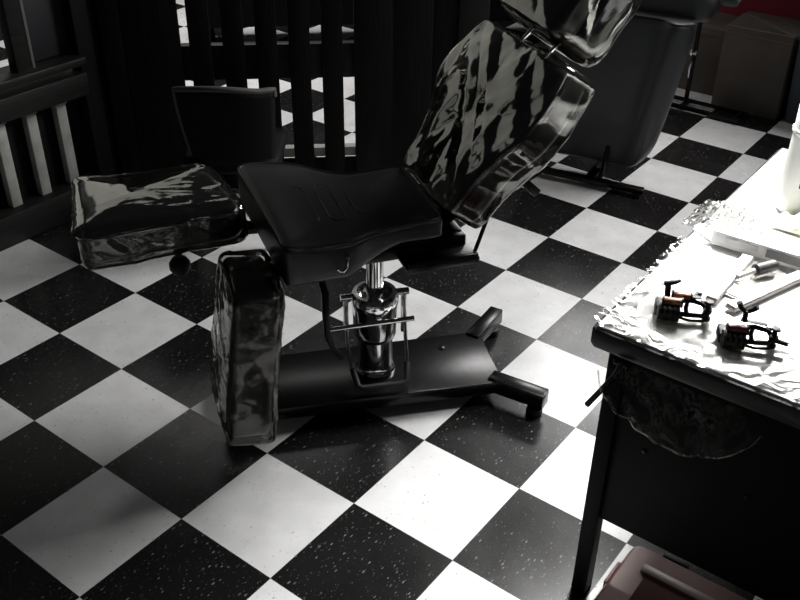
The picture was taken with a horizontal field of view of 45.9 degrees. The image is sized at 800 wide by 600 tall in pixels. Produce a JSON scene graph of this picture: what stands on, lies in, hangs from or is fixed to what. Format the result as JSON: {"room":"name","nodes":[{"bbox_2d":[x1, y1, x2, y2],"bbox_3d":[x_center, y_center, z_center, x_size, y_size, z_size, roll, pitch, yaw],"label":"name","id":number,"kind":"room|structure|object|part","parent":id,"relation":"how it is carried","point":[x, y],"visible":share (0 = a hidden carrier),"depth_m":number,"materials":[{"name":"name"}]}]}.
{"room":"service shop","nodes":[
{"label":"service shop","id":0,"kind":"room"},
{"bbox_2d":[0,0,792,599],"bbox_3d":[-0.004,-1.188,5.078,7.930,0.050,10.065,23,39,30],"label":"floor","id":1,"kind":"structure","parent":0,"point":[121,478],"depth_m":2.65,"materials":[{"name":"tile"}]},
{"bbox_2d":[0,0,122,251],"bbox_3d":[-1.760,-0.553,2.827,0.140,1.300,2.056,23,39,30],"label":"balustrade","id":2,"kind":"object","parent":1,"relation":"on","point":[57,123],"visible":0.91,"depth_m":3.46,"materials":[{"name":"brown wood"}]},
{"bbox_3d":[-1.791,-0.480,2.827,0.140,0.030,1.955,23,39,30],"label":"rail","id":3,"kind":"part","parent":2,"relation":"part of","materials":[{"name":"brown wood"}]},
{"bbox_3d":[-1.780,-0.401,2.867,0.090,0.085,1.955,23,39,30],"label":"rail","id":4,"kind":"part","parent":2,"relation":"part of","materials":[{"name":"brown wood"}]},
{"bbox_3d":[-1.282,-1.005,3.330,0.020,0.310,0.235,23,39,30],"label":"panel","id":5,"kind":"part","parent":2,"relation":"part of","materials":[{"name":"black"}]},
{"bbox_3d":[-1.789,-0.034,3.110,0.100,0.120,1.955,23,39,30],"label":"rail","id":6,"kind":"part","parent":2,"relation":"part of","materials":[{"name":"brown wood"}]},
{"bbox_3d":[-1.165,-0.824,3.567,0.060,0.960,0.110,23,39,30],"label":"post","id":7,"kind":"part","parent":2,"relation":"part of","materials":[{"name":"black wood"}]},
{"bbox_2d":[172,86,286,173],"bbox_3d":[-0.598,-0.530,3.430,0.356,0.631,0.344,0,33,-1],"label":"chair","id":8,"kind":"object","parent":1,"relation":"on","point":[224,129],"visible":0.89,"depth_m":3.21,"materials":[{"name":"black leather"}]},
{"bbox_3d":[-0.598,-0.549,3.429,0.356,0.063,0.320,0,33,-1],"label":"seat","id":9,"kind":"part","parent":8,"relation":"part of","materials":[{"name":"black leather"}]},
{"bbox_2d":[95,0,489,188],"bbox_3d":[-0.385,-0.921,3.605,1.442,1.099,0.091,-2,33,-5],"label":"partition","id":10,"kind":"object","parent":1,"relation":"on","point":[396,53],"visible":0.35,"depth_m":3.59,"materials":[{"name":"black wood"}]},
{"bbox_3d":[-1.065,-0.891,3.562,0.080,1.080,0.070,-2,33,-5],"label":"post","id":11,"kind":"part","parent":10,"relation":"part of","materials":[{"name":"black wood"}]},
{"bbox_3d":[-0.489,-0.917,3.611,1.200,0.135,0.040,-2,33,-5],"label":"rail","id":12,"kind":"part","parent":10,"relation":"part of","materials":[{"name":"brown wood"}]},
{"bbox_3d":[-0.493,-0.601,3.816,1.200,0.040,0.040,-2,33,-5],"label":"rail","id":13,"kind":"part","parent":10,"relation":"part of","materials":[{"name":"black wood"}]},
{"bbox_3d":[0.276,-0.941,3.666,0.115,1.080,0.050,-2,33,-5],"label":"post","id":14,"kind":"part","parent":10,"relation":"part of","materials":[{"name":"brown wood"}]},
{"bbox_2d":[71,0,642,445],"bbox_3d":[-0.124,-0.258,2.451,1.403,1.252,0.611,-8,34,-14],"label":"chair","id":15,"kind":"object","parent":1,"relation":"on","point":[507,104],"visible":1,"depth_m":2.40,"materials":[{"name":"black leather"}]},
{"bbox_3d":[-0.579,-0.114,2.470,0.056,0.102,0.056,-6,34,-11],"label":"knob","id":16,"kind":"part","parent":15,"relation":"part of","materials":[{"name":"black rubber"}]},
{"bbox_3d":[-0.457,-0.188,2.516,0.252,0.022,0.042,-6,34,-11],"label":"leg rest arm","id":17,"kind":"part","parent":15,"relation":"part of","materials":[{"name":"black paint"}]},
{"bbox_3d":[-0.311,-0.068,2.307,0.092,0.030,0.050,-10,35,-16],"label":"leg rest arm","id":18,"kind":"part","parent":15,"relation":"part of","materials":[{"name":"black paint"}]},
{"bbox_2d":[237,164,441,286],"bbox_3d":[-0.156,-0.238,2.477,0.442,0.112,0.500,-12,35,-18],"label":"seat cushion","id":19,"kind":"object","parent":15,"relation":"on","point":[315,225],"depth_m":2.38,"materials":[{"name":"black leather"}]},
{"bbox_3d":[-0.138,0.118,2.622,0.015,0.218,0.108,-10,34,-16],"label":"pedal rod","id":20,"kind":"part","parent":15,"relation":"part of","materials":[{"name":"silver metal"}]},
{"bbox_3d":[-0.111,-0.181,2.529,0.500,0.064,0.300,-10,35,-16],"label":"seat frame","id":21,"kind":"part","parent":15,"relation":"part of","materials":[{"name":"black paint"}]},
{"bbox_3d":[-0.105,0.224,2.755,0.772,0.043,0.260,-6,34,-11],"label":"plate","id":22,"kind":"part","parent":15,"relation":"part of","materials":[{"name":"black paint"}]},
{"bbox_3d":[0.017,0.101,2.651,0.015,0.218,0.108,-3,33,-6],"label":"pedal rod","id":23,"kind":"part","parent":15,"relation":"part of","materials":[{"name":"silver metal"}]},
{"bbox_3d":[0.057,-0.180,2.534,0.200,0.030,0.343,-10,35,-16],"label":"plate","id":24,"kind":"part","parent":15,"relation":"part of","materials":[{"name":"black paint"}]},
{"bbox_3d":[0.220,-0.466,2.465,0.299,0.398,0.522,-11,35,-17],"label":"backrest","id":25,"kind":"part","parent":15,"relation":"part of","materials":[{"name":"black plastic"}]},
{"bbox_3d":[0.379,-0.336,2.780,0.074,0.071,0.018,-10,35,-16],"label":"adjusting lever","id":26,"kind":"part","parent":15,"relation":"part of","materials":[{"name":"black paint"}]},
{"bbox_2d":[538,0,740,197],"bbox_3d":[1.020,-1.301,3.941,0.865,1.400,1.012,16,36,22],"label":"reclining chair","id":27,"kind":"object","parent":1,"relation":"on","point":[636,83],"visible":0.66,"depth_m":3.74,"materials":[{"name":"black leather"}]},
{"bbox_3d":[0.814,-0.649,4.168,0.660,0.022,0.535,16,36,22],"label":"frame","id":28,"kind":"part","parent":27,"relation":"part of","materials":[{"name":"black paint"}]},
{"bbox_3d":[0.850,-0.574,3.930,0.020,0.140,0.092,16,36,22],"label":"support post","id":29,"kind":"part","parent":27,"relation":"part of","materials":[{"name":"black metal"}]},
{"bbox_2d":[553,13,696,166],"bbox_3d":[0.855,-0.840,3.808,0.558,0.630,0.117,16,36,22],"label":"cushion","id":30,"kind":"object","parent":27,"relation":"on","point":[636,83],"depth_m":3.74,"materials":[{"name":"leather"}]},
{"bbox_3d":[1.039,-1.308,3.869,0.626,0.121,0.608,16,36,22],"label":"seat","id":31,"kind":"part","parent":27,"relation":"part of","materials":[{"name":"black leather"}]},
{"bbox_3d":[1.290,-1.184,3.602,0.070,0.050,0.360,16,36,22],"label":"armrest","id":32,"kind":"part","parent":27,"relation":"part of","materials":[{"name":"grey plastic"}]},
{"bbox_2d":[594,546,746,599],"bbox_3d":[0.612,0.721,1.980,0.418,0.139,0.288,23,39,30],"label":"box","id":33,"kind":"object","parent":1,"relation":"on","point":[643,574],"visible":1,"depth_m":2.04,"materials":[{"name":"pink plastic"}]},
{"bbox_2d":[571,148,799,599],"bbox_3d":[1.060,0.292,2.099,0.962,0.740,1.067,23,39,30],"label":"work table","id":34,"kind":"object","parent":1,"relation":"on","point":[735,518],"visible":0.86,"depth_m":1.82,"materials":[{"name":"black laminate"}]},
{"bbox_3d":[0.425,0.370,2.002,0.036,0.700,0.036,23,39,30],"label":"leg","id":35,"kind":"part","parent":34,"relation":"part of","materials":[{"name":"black laminate"}]},
{"bbox_2d":[585,358,628,406],"bbox_3d":[0.395,0.162,1.808,0.073,0.132,0.018,23,39,30],"label":"clamp","id":36,"kind":"object","parent":34,"relation":"attached to","point":[621,364],"visible":0.98,"depth_m":1.78,"materials":[{"name":"black metal"}]},
{"bbox_2d":[597,370,762,458],"bbox_3d":[0.498,0.216,1.722,0.317,0.135,0.023,23,39,30],"label":"plastic bag","id":37,"kind":"object","parent":34,"relation":"hanging from","point":[757,440],"visible":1,"depth_m":1.74,"materials":[{"name":"black plastic"}]},
{"bbox_2d":[595,243,799,392],"bbox_3d":[0.685,0.033,1.791,0.503,0.016,0.428,23,39,30],"label":"film","id":38,"kind":"object","parent":34,"relation":"on","point":[673,243],"visible":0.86,"depth_m":1.88,"materials":[{"name":"clear plastic"}]},
{"bbox_2d":[654,279,714,322],"bbox_3d":[0.538,0.005,1.781,0.107,0.065,0.064,7,34,10],"label":"machine","id":39,"kind":"object","parent":38,"relation":"on","point":[667,308],"visible":1,"depth_m":1.78,"materials":[{"name":"black metal"}]},
{"bbox_3d":[0.517,-0.023,1.796,0.032,0.035,0.014,3,33,3],"label":"thumb lever","id":40,"kind":"part","parent":39,"relation":"part of","materials":[{"name":"black metal"}]},
{"bbox_3d":[0.552,0.015,1.783,0.059,0.032,0.030,7,34,10],"label":"frame","id":41,"kind":"part","parent":39,"relation":"part of","materials":[{"name":"black metal"}]},
{"bbox_3d":[0.580,0.020,1.778,0.017,0.044,0.017,7,34,10],"label":"binding post","id":42,"kind":"part","parent":39,"relation":"part of","materials":[{"name":"black metal"}]},
{"bbox_2d":[716,300,788,349],"bbox_3d":[0.641,0.050,1.701,0.122,0.079,0.059,6,33,8],"label":"machine","id":43,"kind":"object","parent":38,"relation":"on","point":[732,336],"visible":1,"depth_m":1.70,"materials":[{"name":"black metal"}]},
{"bbox_2d":[726,322,729,331],"bbox_3d":[0.592,0.050,1.706,0.003,0.020,0.020,6,33,8],"label":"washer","id":44,"kind":"object","parent":43,"relation":"in","point":[727,325],"depth_m":1.70,"materials":[{"name":"silver metal"}]},
{"bbox_3d":[0.647,0.064,1.711,0.059,0.032,0.030,6,33,8],"label":"frame","id":45,"kind":"part","parent":43,"relation":"part of","materials":[{"name":"black metal"}]},
{"bbox_3d":[0.676,0.068,1.707,0.017,0.044,0.017,6,33,8],"label":"binding post","id":46,"kind":"part","parent":43,"relation":"part of","materials":[{"name":"black metal"}]},
{"bbox_3d":[0.769,0.418,1.723,0.824,0.450,0.018,23,39,30],"label":"panel","id":47,"kind":"part","parent":34,"relation":"part of","materials":[{"name":"black laminate"}]},
{"bbox_2d":[681,199,772,232],"bbox_3d":[0.737,-0.194,2.114,0.164,0.038,0.157,23,39,30],"label":"film","id":48,"kind":"object","parent":34,"relation":"on","point":[732,215],"visible":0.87,"depth_m":2.12,"materials":[{"name":"clear plastic"}]},
{"bbox_2d":[705,254,752,303],"bbox_3d":[0.668,-0.046,1.911,0.024,0.012,0.207,23,39,30],"label":"packet","id":49,"kind":"object","parent":34,"relation":"on","point":[744,261],"visible":0.98,"depth_m":1.90,"materials":[{"name":"grey paper"}]},
{"bbox_2d":[693,223,799,270],"bbox_3d":[0.775,-0.105,1.983,0.324,0.034,0.038,22,39,29],"label":"carton","id":50,"kind":"object","parent":34,"relation":"on","point":[734,239],"visible":0.98,"depth_m":1.99,"materials":[{"name":"grey cardboard"}]},
{"bbox_2d":[725,260,783,297],"bbox_3d":[0.708,-0.040,1.910,0.162,0.003,0.070,-27,42,-36],"label":"pouch","id":51,"kind":"object","parent":34,"relation":"on","point":[742,286],"visible":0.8,"depth_m":1.90,"materials":[{"name":"grey plastic"}]},
{"bbox_2d":[736,259,778,278],"bbox_3d":[0.725,-0.062,1.915,0.102,0.026,0.026,-13,36,-20],"label":"grip","id":52,"kind":"object","parent":51,"relation":"on","point":[771,265],"visible":1,"depth_m":1.91,"materials":[{"name":"silver metal"}]},
{"bbox_2d":[725,271,799,312],"bbox_3d":[0.727,-0.019,1.870,0.224,0.012,0.024,-20,38,-28],"label":"packet","id":53,"kind":"object","parent":34,"relation":"on","point":[785,282],"visible":1,"depth_m":1.86,"materials":[{"name":"grey paper"}]},
{"bbox_2d":[770,212,799,234],"bbox_3d":[0.884,-0.179,2.102,0.090,0.029,0.080,23,39,30],"label":"paper towel","id":54,"kind":"object","parent":34,"relation":"on","point":[785,221],"visible":1,"depth_m":2.10,"materials":[{"name":"white paper"}]},
{"bbox_2d":[775,106,799,215],"bbox_3d":[0.915,-0.357,2.087,0.098,0.348,0.098,23,39,30],"label":"squeeze bottle","id":55,"kind":"object","parent":34,"relation":"on","point":[788,195],"visible":0.92,"depth_m":2.12,"materials":[{"name":"white plastic"}]},
{"bbox_2d":[677,12,738,95],"bbox_3d":[1.589,-1.295,4.922,0.315,0.335,0.302,23,39,30],"label":"cardboard box","id":56,"kind":"object","parent":1,"relation":"on","point":[713,30],"visible":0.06,"depth_m":4.80,"materials":[{"name":"brown cardboard"}]},
{"bbox_2d":[671,22,747,123],"bbox_3d":[1.435,-1.214,4.532,0.560,0.620,0.125,23,39,30],"label":"metal stand","id":57,"kind":"object","parent":1,"relation":"on","point":[686,100],"visible":0.7,"depth_m":4.61,"materials":[{"name":"black paint"}]},
{"bbox_3d":[1.411,-1.189,4.540,0.034,0.034,0.022,23,39,30],"label":"knob","id":58,"kind":"part","parent":57,"relation":"part of","materials":[{"name":"silver metal"}]},
{"bbox_3d":[1.432,-0.967,4.693,0.560,0.030,0.125,23,39,30],"label":"frame","id":59,"kind":"part","parent":57,"relation":"part of","materials":[{"name":"black paint"}]},
{"bbox_2d":[711,11,799,119],"bbox_3d":[1.782,-1.186,4.636,0.325,0.467,0.302,23,39,30],"label":"cardboard box","id":60,"kind":"object","parent":1,"relation":"on","point":[759,51],"visible":0.82,"depth_m":4.54,"materials":[{"name":"brown cardboard"}]},
{"bbox_2d":[785,34,799,123],"bbox_3d":[2.087,-1.032,4.448,0.430,0.420,0.330,23,39,30],"label":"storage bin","id":61,"kind":"object","parent":1,"relation":"on","point":[793,104],"visible":0.98,"depth_m":4.47,"materials":[{"name":"grey plastic"}]},
{"bbox_2d":[718,0,799,19],"bbox_3d":[2.637,-2.084,3.987,3.355,2.700,0.120,23,39,30],"label":"wall","id":62,"kind":"structure","parent":0,"point":[782,8],"depth_m":4.91,"materials":[{"name":"red paint"}]}
]}

